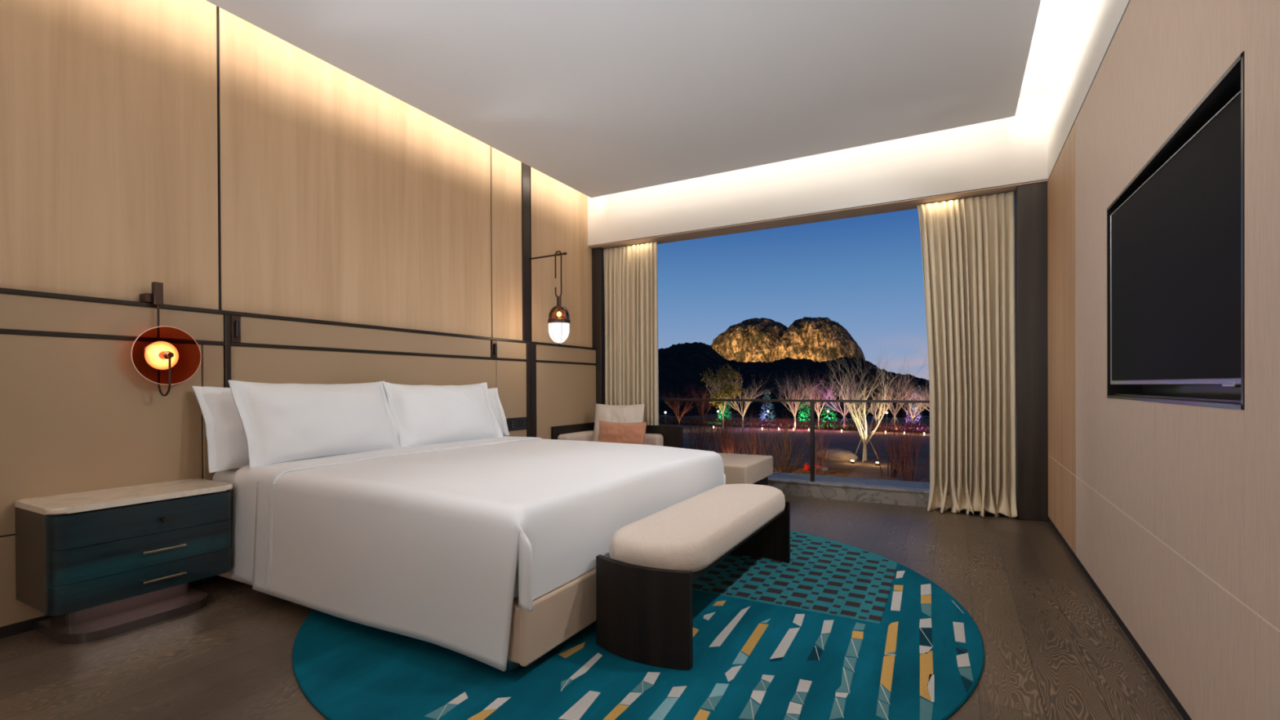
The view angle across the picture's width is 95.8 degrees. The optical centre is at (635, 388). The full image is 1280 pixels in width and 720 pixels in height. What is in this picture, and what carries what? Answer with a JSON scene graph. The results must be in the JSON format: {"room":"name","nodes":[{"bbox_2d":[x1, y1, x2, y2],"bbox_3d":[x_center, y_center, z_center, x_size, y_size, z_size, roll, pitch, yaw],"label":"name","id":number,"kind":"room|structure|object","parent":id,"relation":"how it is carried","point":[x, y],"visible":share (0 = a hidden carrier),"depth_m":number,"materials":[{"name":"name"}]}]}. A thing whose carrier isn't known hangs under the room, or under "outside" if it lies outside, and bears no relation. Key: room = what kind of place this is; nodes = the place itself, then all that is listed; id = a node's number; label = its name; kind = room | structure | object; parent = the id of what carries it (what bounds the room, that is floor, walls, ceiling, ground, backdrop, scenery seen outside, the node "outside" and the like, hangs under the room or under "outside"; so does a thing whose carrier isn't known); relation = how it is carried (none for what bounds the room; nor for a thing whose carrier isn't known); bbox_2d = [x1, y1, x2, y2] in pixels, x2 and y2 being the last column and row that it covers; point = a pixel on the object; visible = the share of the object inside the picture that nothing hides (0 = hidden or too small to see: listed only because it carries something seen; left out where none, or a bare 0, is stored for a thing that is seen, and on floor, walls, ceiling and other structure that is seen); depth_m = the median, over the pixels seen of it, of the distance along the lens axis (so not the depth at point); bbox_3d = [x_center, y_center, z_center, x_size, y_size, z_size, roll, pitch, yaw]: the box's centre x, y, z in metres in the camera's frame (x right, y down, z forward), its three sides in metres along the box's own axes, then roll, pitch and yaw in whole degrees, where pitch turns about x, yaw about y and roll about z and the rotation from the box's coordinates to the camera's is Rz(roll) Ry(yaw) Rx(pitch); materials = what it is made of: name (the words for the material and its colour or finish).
{"room":"hotel room","nodes":[
{"label":"hotel room","id":0,"kind":"room"},
{"bbox_2d":[0,0,595,638],"bbox_3d":[-2.442,-0.603,3.404,0.212,3.640,8.800,0,0,29],"label":"wall","id":1,"kind":"structure","parent":0,"point":[189,147],"depth_m":3.33,"materials":[{"name":"beige wood"}]},
{"bbox_2d":[131,281,201,396],"bbox_3d":[-2.449,-0.256,3.025,0.256,0.595,0.195,0,0,-25],"label":"wall lamp","id":2,"kind":"object","parent":1,"relation":"attached to","point":[165,355],"visible":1,"depth_m":3.00,"materials":[{"name":"brown metal"}]},
{"bbox_2d":[158,351,173,359],"bbox_3d":[-2.414,-0.171,2.980,0.082,0.044,0.044,0,0,29],"label":"socket","id":3,"kind":"object","parent":2,"relation":"attached to","point":[162,354],"depth_m":2.96,"materials":[{"name":"brown metal"}]},
{"bbox_2d":[231,315,240,342],"bbox_3d":[-2.336,-0.346,3.376,0.064,0.155,0.050,0,0,29],"label":"light","id":4,"kind":"object","parent":1,"relation":"attached to","point":[235,320],"visible":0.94,"depth_m":3.36,"materials":[{"name":"brown metal"}]},
{"bbox_2d":[0,287,596,364],"bbox_3d":[-2.487,-0.346,3.145,0.062,0.201,8.300,0,0,29],"label":"trim","id":5,"kind":"structure","parent":1,"relation":"attached to","point":[7,291],"depth_m":3.44,"materials":[{"name":"brown metal"}]},
{"bbox_2d":[490,340,497,357],"bbox_3d":[-1.289,-0.359,5.269,0.064,0.155,0.067,0,0,29],"label":"light","id":6,"kind":"object","parent":1,"relation":"attached to","point":[493,343],"visible":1,"depth_m":5.25,"materials":[{"name":"brown metal"}]},
{"bbox_2d":[506,417,527,431],"bbox_3d":[-1.164,0.342,5.486,0.019,0.122,0.410,0,0,29],"label":"strip","id":7,"kind":"object","parent":1,"relation":"attached to","point":[518,423],"visible":0.74,"depth_m":5.53,"materials":[{"name":"black plastic"}]},
{"bbox_2d":[508,420,514,428],"bbox_3d":[-1.171,0.342,5.461,0.005,0.076,0.076,0,0,29],"label":"switch","id":8,"kind":"object","parent":7,"relation":"attached to","point":[511,423],"depth_m":5.46,"materials":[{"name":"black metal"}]},
{"bbox_2d":[518,419,523,427],"bbox_3d":[-1.105,0.341,5.579,0.005,0.076,0.076,0,0,29],"label":"outlet","id":9,"kind":"object","parent":7,"relation":"attached to","point":[520,421],"depth_m":5.58,"materials":[{"name":"black plastic"}]},
{"bbox_2d":[521,162,532,341],"bbox_3d":[-1.083,-1.401,5.747,0.028,1.875,0.122,0,0,29],"label":"trim","id":10,"kind":"structure","parent":1,"relation":"attached to","point":[526,170],"depth_m":5.74,"materials":[{"name":"brown wood"}]},
{"bbox_2d":[526,343,536,437],"bbox_3d":[-1.045,0.319,5.739,0.072,1.523,0.137,0,0,29],"label":"trim","id":11,"kind":"structure","parent":1,"relation":"attached to","point":[531,348],"depth_m":5.71,"materials":[{"name":"brown metal"}]},
{"bbox_2d":[528,250,570,344],"bbox_3d":[-0.854,-0.878,5.667,0.481,0.910,0.218,0,0,29],"label":"hanging lamp","id":12,"kind":"object","parent":1,"relation":"attached to","point":[558,328],"visible":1,"depth_m":5.56,"materials":[{"name":"white glass"}]},
{"bbox_2d":[591,247,604,404],"bbox_3d":[-0.434,-0.286,6.809,0.132,2.720,0.100,0,0,29],"label":"trim","id":13,"kind":"structure","parent":1,"relation":"attached to","point":[597,257],"depth_m":6.76,"materials":[{"name":"black wood"}]},
{"bbox_2d":[0,495,1183,719],"bbox_3d":[-0.521,1.154,2.124,4.685,0.120,8.400,0,0,29],"label":"floor","id":14,"kind":"structure","parent":0,"point":[1054,650],"depth_m":2.45,"materials":[{"name":"brown wood"}]},
{"bbox_2d":[14,478,232,644],"bbox_3d":[-2.407,0.798,2.780,0.446,0.603,0.707,0,0,29],"label":"nightstand","id":15,"kind":"object","parent":14,"relation":"on","point":[104,563],"visible":1,"depth_m":2.62,"materials":[{"name":"teal wood"}]},
{"bbox_2d":[292,530,984,719],"bbox_3d":[0.013,1.080,3.177,3.264,0.013,3.264,0,0,29],"label":"round rug","id":16,"kind":"object","parent":14,"relation":"on","point":[837,630],"visible":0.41,"depth_m":2.26,"materials":[{"name":"teal carpet"}]},
{"bbox_2d":[212,467,596,670],"bbox_3d":[-0.883,0.763,3.605,2.279,0.627,2.139,0,0,29],"label":"bed","id":17,"kind":"object","parent":16,"relation":"on","point":[557,615],"visible":0.19,"depth_m":2.26,"materials":[{"name":"beige fabric"}]},
{"bbox_2d":[191,386,248,473],"bbox_3d":[-2.097,0.215,3.525,0.268,0.463,0.973,0,0,29],"label":"pillow","id":18,"kind":"object","parent":17,"relation":"on","point":[227,444],"visible":0.2,"depth_m":3.16,"materials":[{"name":"white fabric"}]},
{"bbox_2d":[229,435,725,671],"bbox_3d":[-0.736,0.715,3.507,2.023,0.642,2.214,0,0,29],"label":"duvet","id":19,"kind":"object","parent":17,"relation":"on","point":[425,543],"visible":0.94,"depth_m":2.57,"materials":[{"name":"white fabric"}]},
{"bbox_2d":[227,379,400,467],"bbox_3d":[-1.882,0.184,3.524,0.314,0.466,1.005,0,0,29],"label":"pillow","id":20,"kind":"object","parent":19,"relation":"on","point":[281,423],"visible":0.98,"depth_m":3.33,"materials":[{"name":"white fabric"}]},
{"bbox_2d":[382,382,503,447],"bbox_3d":[-1.415,0.180,4.364,0.320,0.456,0.985,0,0,29],"label":"pillow","id":21,"kind":"object","parent":19,"relation":"on","point":[424,414],"visible":0.97,"depth_m":4.18,"materials":[{"name":"white fabric"}]},
{"bbox_2d":[487,387,509,435],"bbox_3d":[-1.408,0.208,4.748,0.258,0.423,0.953,0,0,29],"label":"pillow","id":22,"kind":"object","parent":17,"relation":"on","point":[495,404],"visible":0.14,"depth_m":5.04,"materials":[{"name":"white fabric"}]},
{"bbox_2d":[595,483,790,670],"bbox_3d":[0.393,0.834,2.982,0.445,0.478,1.616,0,0,29],"label":"bench","id":23,"kind":"object","parent":16,"relation":"on","point":[644,590],"visible":1,"depth_m":2.35,"materials":[{"name":"brown wood"}]},
{"bbox_2d":[608,483,785,572],"bbox_3d":[0.393,0.666,2.982,0.444,0.143,1.584,0,0,29],"label":"seat cushion","id":24,"kind":"object","parent":23,"relation":"on","point":[693,534],"depth_m":2.53,"materials":[{"name":"fabric"}]},
{"bbox_2d":[551,422,773,485],"bbox_3d":[0.248,0.734,5.868,2.102,0.680,0.880,0,0,29],"label":"daybed","id":25,"kind":"object","parent":14,"relation":"on","point":[744,468],"visible":0.34,"depth_m":5.97,"materials":[{"name":"beige fabric"}]},
{"bbox_2d":[557,430,593,441],"bbox_3d":[-0.608,0.577,6.260,0.150,0.200,0.640,0,0,29],"label":"cushion","id":26,"kind":"object","parent":25,"relation":"on","point":[577,435],"depth_m":6.17,"materials":[{"name":"beige fabric"}]},
{"bbox_2d":[592,404,644,441],"bbox_3d":[-0.190,0.423,6.319,0.570,0.505,0.225,0,0,18],"label":"cushion","id":27,"kind":"object","parent":25,"relation":"on","point":[607,413],"visible":0.53,"depth_m":6.30,"materials":[{"name":"beige fabric"}]},
{"bbox_2d":[598,420,646,444],"bbox_3d":[-0.147,0.511,6.032,0.567,0.332,0.162,0,0,29],"label":"cushion","id":28,"kind":"object","parent":25,"relation":"on","point":[609,432],"visible":0.66,"depth_m":5.97,"materials":[{"name":"fabric"}]},
{"bbox_2d":[644,433,663,446],"bbox_3d":[-0.095,0.585,6.429,0.865,0.178,0.152,0,0,29],"label":"cushion","id":29,"kind":"object","parent":25,"relation":"on","point":[655,439],"depth_m":6.21,"materials":[{"name":"beige fabric"}]},
{"bbox_2d":[718,453,773,484],"bbox_3d":[0.255,0.764,5.847,2.070,0.190,0.850,0,0,29],"label":"seat cushion","id":30,"kind":"object","parent":25,"relation":"on","point":[744,468],"depth_m":5.22,"materials":[{"name":"beige fabric"}]},
{"bbox_2d":[205,0,1040,197],"bbox_3d":[-0.698,-2.079,1.922,3.886,0.055,7.913,0,0,29],"label":"ceiling","id":31,"kind":"structure","parent":0,"point":[598,98],"depth_m":3.73,"materials":[{"name":"white paint"}]},
{"bbox_2d":[587,92,1048,248],"bbox_3d":[1.521,-2.048,5.726,4.585,0.806,0.282,0,0,29],"label":"soffit","id":32,"kind":"object","parent":31,"relation":"attached to","point":[1011,150],"depth_m":5.38,"materials":[{"name":"white paint"}]},
{"bbox_2d":[603,241,658,425],"bbox_3d":[-0.058,-0.280,6.606,0.706,2.695,0.124,0,0,29],"label":"curtain","id":33,"kind":"object","parent":32,"relation":"hanging from","point":[630,272],"visible":0.64,"depth_m":6.58,"materials":[{"name":"beige fabric"}]},
{"bbox_2d":[917,191,1017,517],"bbox_3d":[2.809,-0.286,4.929,0.739,2.696,0.252,0,0,29],"label":"curtain","id":34,"kind":"object","parent":32,"relation":"hanging from","point":[968,245],"visible":1,"depth_m":4.95,"materials":[{"name":"beige fabric"}]},
{"bbox_2d":[1019,0,1075,97],"bbox_3d":[-0.584,-2.376,2.088,4.745,0.100,8.318,0,0,29],"label":"light","id":35,"kind":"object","parent":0,"point":[1054,16],"depth_m":3.95,"materials":[{"name":"white paint"}]},
{"bbox_2d":[1047,0,1279,719],"bbox_3d":[1.446,-0.288,1.066,0.212,2.663,8.468,0,0,29],"label":"wall","id":36,"kind":"structure","parent":0,"point":[1167,496],"depth_m":1.95,"materials":[{"name":"beige"}]},
{"bbox_2d":[768,471,1002,514],"bbox_3d":[1.658,1.054,6.013,4.535,0.266,0.585,0,0,29],"label":"sill","id":37,"kind":"structure","parent":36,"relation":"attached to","point":[906,493],"depth_m":5.55,"materials":[{"name":"grey stone"}]},
{"bbox_2d":[658,398,929,481],"bbox_3d":[1.567,0.520,5.880,4.465,0.815,0.044,0,0,29],"label":"balustrade","id":38,"kind":"object","parent":37,"relation":"on","point":[811,402],"visible":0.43,"depth_m":5.75,"materials":[{"name":"brown metal"}]},
{"bbox_2d":[1014,181,1048,521],"bbox_3d":[3.335,-0.293,4.740,0.363,2.714,0.272,0,0,29],"label":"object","id":39,"kind":"structure","parent":36,"relation":"attached to","point":[1030,199],"depth_m":4.66,"materials":[{"name":"black wood"}]},
{"bbox_2d":[1047,0,1129,180],"bbox_3d":[1.378,-2.031,0.948,0.210,0.800,8.218,0,0,29],"label":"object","id":40,"kind":"structure","parent":36,"relation":"attached to","point":[1093,24],"depth_m":3.48,"materials":[{"name":"white paint"}]},
{"bbox_2d":[1048,0,1130,177],"bbox_3d":[1.430,-1.625,1.037,0.206,0.012,8.418,0,0,29],"label":"trim","id":41,"kind":"structure","parent":36,"relation":"attached to","point":[1130,0],"depth_m":3.07,"materials":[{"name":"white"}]},
{"bbox_2d":[1048,517,1191,719],"bbox_3d":[1.444,1.064,1.048,0.204,0.050,8.418,0,0,29],"label":"baseboard","id":42,"kind":"structure","parent":36,"relation":"attached to","point":[1181,710],"depth_m":2.44,"materials":[{"name":"black wood"}]},
{"bbox_2d":[1110,90,1240,386],"bbox_3d":[1.990,-0.413,2.103,0.118,0.814,1.402,0,0,27],"label":"television","id":43,"kind":"object","parent":36,"relation":"attached to","point":[1175,241],"visible":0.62,"depth_m":1.96,"materials":[{"name":"black plastic"}]},
{"label":"outside","id":44,"kind":"structure","parent":0,"visible":0},
{"bbox_2d":[658,413,929,482],"bbox_3d":[13.177,3.817,52.164,260.000,0.169,90.000,0,0,29],"label":"ground","id":45,"kind":"structure","parent":44,"point":[847,440],"depth_m":41.47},
{"bbox_2d":[662,382,699,426],"bbox_3d":[4.206,1.538,55.157,4.729,4.894,3.819,0,0,8],"label":"bare tree","id":46,"kind":"object","parent":45,"relation":"on","point":[674,407],"visible":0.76,"depth_m":54.70,"materials":[{"name":"brown plant"}]},
{"bbox_2d":[684,382,717,450],"bbox_3d":[3.522,1.782,31.120,1.986,4.492,2.302,0,0,7],"label":"shrub","id":47,"kind":"object","parent":45,"relation":"on","point":[700,446],"visible":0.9,"depth_m":31.16,"materials":[{"name":"brown plant"}]},
{"bbox_2d":[684,377,718,428],"bbox_3d":[6.252,1.209,55.905,4.500,5.533,3.965,0,0,14],"label":"bare tree","id":48,"kind":"object","parent":45,"relation":"on","point":[703,406],"visible":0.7,"depth_m":55.73,"materials":[{"name":"brown plant"}]},
{"bbox_2d":[693,391,737,453],"bbox_3d":[4.344,1.702,30.115,2.325,4.649,2.616,0,0,29],"label":"shrub","id":49,"kind":"object","parent":45,"relation":"on","point":[717,428],"visible":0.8,"depth_m":29.84,"materials":[{"name":"brown plant"}]},
{"bbox_2d":[700,364,743,427],"bbox_3d":[8.178,0.537,53.694,3.591,6.849,4.826,0,0,43],"label":"leafy tree","id":50,"kind":"object","parent":45,"relation":"on","point":[725,390],"visible":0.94,"depth_m":53.32,"materials":[{"name":"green plant"}]},
{"bbox_2d":[715,395,733,420],"bbox_3d":[9.891,1.873,64.251,1.913,3.486,1.924,0,0,29],"label":"shrub","id":51,"kind":"object","parent":45,"relation":"on","point":[726,403],"visible":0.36,"depth_m":64.09,"materials":[{"name":"green plant"}]},
{"bbox_2d":[705,387,749,453],"bbox_3d":[4.603,1.907,28.831,2.412,4.246,2.090,0,0,29],"label":"shrub","id":52,"kind":"object","parent":45,"relation":"on","point":[732,442],"visible":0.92,"depth_m":28.84,"materials":[{"name":"brown plant"}]},
{"bbox_2d":[702,368,774,428],"bbox_3d":[9.674,0.722,54.156,7.379,6.456,4.988,0,0,0],"label":"bare tree","id":53,"kind":"object","parent":45,"relation":"on","point":[749,402],"visible":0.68,"depth_m":53.83,"materials":[{"name":"beige plant"}]},
{"bbox_2d":[724,403,791,455],"bbox_3d":[5.628,2.269,27.226,2.439,3.522,2.544,0,0,45],"label":"shrub","id":54,"kind":"object","parent":45,"relation":"on","point":[751,448],"visible":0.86,"depth_m":27.26,"materials":[{"name":"brown plant"}]},
{"bbox_2d":[758,389,776,422],"bbox_3d":[14.147,1.857,61.918,1.887,3.573,1.858,0,0,10],"label":"shrub","id":55,"kind":"object","parent":45,"relation":"on","point":[768,393],"visible":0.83,"depth_m":61.87,"materials":[{"name":"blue plant"}]},
{"bbox_2d":[750,401,817,473],"bbox_3d":[6.729,2.162,25.857,2.778,3.730,2.643,0,0,2],"label":"shrub","id":56,"kind":"object","parent":45,"relation":"on","point":[788,460],"visible":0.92,"depth_m":25.95,"materials":[{"name":"brown plant"}]},
{"bbox_2d":[658,421,928,431],"bbox_3d":[19.972,3.677,54.119,130.000,0.001,3.597,0,0,29],"label":"path","id":57,"kind":"structure","parent":45,"relation":"on","point":[659,421],"depth_m":54.68,"materials":[{"name":"brown"}]},
{"bbox_2d":[658,416,929,433],"bbox_3d":[12.906,3.380,55.865,40.123,1.024,1.743,0,0,31],"label":"hedge","id":58,"kind":"object","parent":45,"relation":"on","point":[674,421],"visible":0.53,"depth_m":54.08,"materials":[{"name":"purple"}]},
{"bbox_2d":[775,369,829,430],"bbox_3d":[15.122,0.690,52.946,6.508,6.433,3.890,-1,0,-44],"label":"bare tree","id":59,"kind":"object","parent":45,"relation":"on","point":[788,385],"visible":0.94,"depth_m":52.72,"materials":[{"name":"beige plant"}]},
{"bbox_2d":[796,389,809,422],"bbox_3d":[17.575,1.889,60.016,1.892,3.554,1.960,0,0,29],"label":"shrub","id":60,"kind":"object","parent":45,"relation":"on","point":[805,392],"visible":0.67,"depth_m":59.83,"materials":[{"name":"green plant"}]},
{"bbox_2d":[773,464,854,476],"bbox_3d":[6.521,3.912,26.704,6.000,0.129,6.000,0,0,29],"label":"mulch","id":61,"kind":"object","parent":45,"relation":"on","point":[840,472],"visible":0.19,"depth_m":27.03,"materials":[{"name":"brown soil"}]},
{"bbox_2d":[803,462,809,471],"bbox_3d":[8.022,3.663,27.120,0.346,0.392,0.335,0,0,-29],"label":"clump","id":62,"kind":"object","parent":61,"relation":"on","point":[806,468],"visible":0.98,"depth_m":27.09,"materials":[{"name":"red plant"}]},
{"bbox_2d":[792,371,840,430],"bbox_3d":[16.769,0.361,52.815,5.792,7.055,5.289,0,0,-8],"label":"bare tree","id":63,"kind":"object","parent":45,"relation":"on","point":[810,395],"visible":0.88,"depth_m":52.77,"materials":[{"name":"beige plant"}]},
{"bbox_2d":[798,409,838,475],"bbox_3d":[8.196,2.281,25.984,1.366,3.431,1.942,0,0,-35],"label":"shrub","id":64,"kind":"object","parent":45,"relation":"on","point":[821,446],"visible":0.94,"depth_m":25.86,"materials":[{"name":"brown plant"}]},
{"bbox_2d":[821,389,839,423],"bbox_3d":[19.788,1.848,58.882,1.773,3.529,1.930,0,0,-34],"label":"shrub","id":65,"kind":"object","parent":45,"relation":"on","point":[827,406],"visible":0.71,"depth_m":58.67,"materials":[{"name":"green plant"}]},
{"bbox_2d":[817,448,857,461],"bbox_3d":[10.906,3.682,31.237,2.151,0.868,1.161,0,0,29],"label":"boulder","id":66,"kind":"object","parent":45,"relation":"on","point":[835,454],"visible":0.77,"depth_m":30.78,"materials":[{"name":"beige stone"}]},
{"bbox_2d":[815,372,870,427],"bbox_3d":[19.682,1.002,54.486,5.486,5.718,4.521,0,0,10],"label":"bare tree","id":67,"kind":"object","parent":45,"relation":"on","point":[852,393],"visible":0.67,"depth_m":53.90,"materials":[{"name":"beige plant"}]},
{"bbox_2d":[817,344,927,462],"bbox_3d":[12.396,0.546,30.736,5.970,6.848,6.320,0,0,-1],"label":"bare tree","id":68,"kind":"object","parent":45,"relation":"on","point":[865,442],"visible":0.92,"depth_m":30.79,"materials":[{"name":"beige plant"}]},
{"bbox_2d":[862,395,892,424],"bbox_3d":[22.453,1.964,52.983,3.328,3.801,3.082,0,0,10],"label":"bare tree","id":69,"kind":"object","parent":45,"relation":"on","point":[876,418],"visible":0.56,"depth_m":52.88,"materials":[{"name":"beige plant"}]},
{"bbox_2d":[858,420,911,478],"bbox_3d":[11.220,2.606,25.794,2.176,2.743,1.795,0,0,13],"label":"shrub","id":70,"kind":"object","parent":45,"relation":"on","point":[893,474],"visible":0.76,"depth_m":25.50,"materials":[{"name":"brown plant"}]},
{"bbox_2d":[869,368,917,428],"bbox_3d":[23.155,0.745,51.270,5.097,6.266,4.474,0,0,8],"label":"bare tree","id":71,"kind":"object","parent":45,"relation":"on","point":[887,392],"visible":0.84,"depth_m":51.49,"materials":[{"name":"beige plant"}]},
{"bbox_2d":[875,397,929,481],"bbox_3d":[11.231,1.859,24.384,2.391,4.278,2.736,0,0,-29],"label":"shrub","id":72,"kind":"object","parent":45,"relation":"on","point":[908,477],"visible":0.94,"depth_m":24.00,"materials":[{"name":"brown plant"}]},
{"bbox_2d":[883,383,929,428],"bbox_3d":[24.796,1.537,52.157,5.049,4.671,2.919,0,0,16],"label":"bare tree","id":73,"kind":"object","parent":45,"relation":"on","point":[919,404],"visible":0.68,"depth_m":51.77,"materials":[{"name":"beige plant"}]},
{"bbox_2d":[897,376,929,411],"bbox_3d":[26.348,0.902,52.435,4.512,5.939,5.323,0,0,-12],"label":"bare tree","id":74,"kind":"object","parent":45,"relation":"on","point":[926,394],"visible":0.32,"depth_m":52.74,"materials":[{"name":"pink plant"}]},
{"bbox_2d":[904,389,924,426],"bbox_3d":[26.545,1.867,55.128,1.821,3.534,1.942,0,0,29],"label":"shrub","id":75,"kind":"object","parent":45,"relation":"on","point":[919,416],"visible":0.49,"depth_m":54.96,"materials":[{"name":"purple plant"}]},
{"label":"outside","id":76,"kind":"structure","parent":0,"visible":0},
{"bbox_2d":[710,316,865,362],"bbox_3d":[85.617,-22.946,346.980,98.845,41.769,84.386,0,0,29],"label":"rocky peak","id":77,"kind":"object","parent":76,"point":[755,340],"visible":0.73,"depth_m":319.28,"materials":[{"name":"brown stone"}]},
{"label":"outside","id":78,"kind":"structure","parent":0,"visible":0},
{"bbox_2d":[657,342,929,418],"bbox_3d":[43.461,-5.650,199.914,420.000,33.846,248.000,0,0,29],"label":"wooded hill","id":79,"kind":"structure","parent":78,"point":[677,362],"depth_m":134.01,"materials":[{"name":"black plant"}]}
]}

